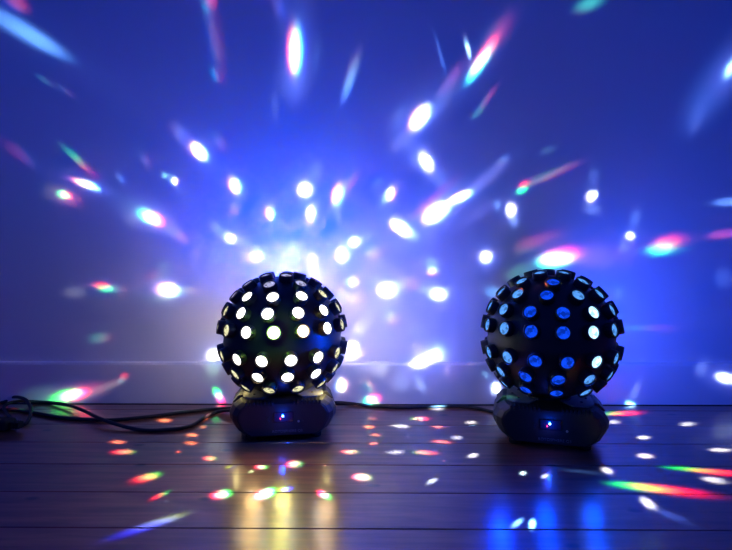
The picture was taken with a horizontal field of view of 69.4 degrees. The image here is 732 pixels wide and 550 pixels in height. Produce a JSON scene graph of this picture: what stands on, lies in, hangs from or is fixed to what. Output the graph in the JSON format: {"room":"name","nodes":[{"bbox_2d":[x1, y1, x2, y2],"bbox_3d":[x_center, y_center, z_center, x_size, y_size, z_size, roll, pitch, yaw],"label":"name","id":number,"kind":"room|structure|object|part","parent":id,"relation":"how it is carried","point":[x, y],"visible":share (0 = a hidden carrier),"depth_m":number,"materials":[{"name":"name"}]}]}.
{"room":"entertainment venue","nodes":[
{"label":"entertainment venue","id":0,"kind":"room"},
{"bbox_2d":[0,0,731,361],"bbox_3d":[0.009,-0.953,1.017,5.000,2.400,0.100,0,3,0],"label":"wall","id":1,"kind":"structure","parent":0,"point":[412,160],"depth_m":1.00,"materials":[{"name":"white paint"}]},
{"bbox_2d":[0,361,731,404],"bbox_3d":[0.009,0.207,1.019,4.800,0.081,0.008,0,3,0],"label":"baseboard","id":2,"kind":"structure","parent":1,"relation":"attached to","point":[189,382],"depth_m":1.01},
{"bbox_2d":[0,403,731,549],"bbox_3d":[0.758,0.284,0.387,7.649,0.012,1.364,0,3,0],"label":"floor","id":3,"kind":"structure","parent":0,"point":[659,477],"depth_m":0.67,"materials":[{"name":"black wood"}]},
{"bbox_2d":[0,417,23,430],"bbox_3d":[-0.599,0.245,0.871,0.069,0.018,0.024,0,3,8],"label":"plug","id":4,"kind":"object","parent":3,"relation":"on","point":[6,423],"visible":1,"depth_m":0.86,"materials":[{"name":"plastic"}]},
{"bbox_2d":[0,395,229,431],"bbox_3d":[-0.485,0.241,0.936,0.488,0.024,0.125,0,3,10],"label":"power cable","id":5,"kind":"object","parent":3,"relation":"on","point":[23,399],"visible":0.93,"depth_m":0.93,"materials":[{"name":"black rubber"}]},
{"bbox_2d":[0,406,230,421],"bbox_3d":[-0.463,0.245,0.945,0.461,0.015,0.071,0,3,0],"label":"power cable","id":6,"kind":"object","parent":3,"relation":"on","point":[212,408],"visible":0.94,"depth_m":0.94,"materials":[{"name":"black rubber"}]},
{"bbox_2d":[216,271,347,439],"bbox_3d":[-0.137,0.125,0.873,0.213,0.260,0.213,0,3,-8],"label":"light","id":7,"kind":"object","parent":3,"relation":"on","point":[283,341],"visible":1,"depth_m":0.81,"materials":[{"name":"black plastic"}]},
{"bbox_3d":[-0.178,0.191,0.870,0.046,0.002,0.091,0,3,-8],"label":"plate","id":8,"kind":"part","parent":7,"relation":"part of","materials":[{"name":"black plastic"}]},
{"bbox_3d":[-0.095,0.190,0.882,0.046,0.002,0.091,0,3,-8],"label":"plate","id":9,"kind":"part","parent":7,"relation":"part of","materials":[{"name":"black plastic"}]},
{"bbox_2d":[335,401,492,412],"bbox_3d":[0.090,0.242,0.979,0.327,0.017,0.061,0,3,9],"label":"cable","id":10,"kind":"object","parent":3,"relation":"on","point":[336,402],"visible":0.81,"depth_m":0.99,"materials":[{"name":"black rubber"}]},
{"bbox_2d":[480,269,624,450],"bbox_3d":[0.289,0.124,0.834,0.212,0.266,0.212,2,3,31],"label":"light","id":11,"kind":"object","parent":3,"relation":"on","point":[551,336],"visible":1,"depth_m":0.77,"materials":[{"name":"black plastic"}]},
{"bbox_3d":[0.249,0.192,0.849,0.046,0.002,0.091,1,3,16],"label":"plate","id":12,"kind":"part","parent":11,"relation":"part of","materials":[{"name":"black plastic"}]},
{"bbox_3d":[0.329,0.193,0.826,0.046,0.002,0.091,1,3,16],"label":"plate","id":13,"kind":"part","parent":11,"relation":"part of","materials":[{"name":"black plastic"}]}
]}

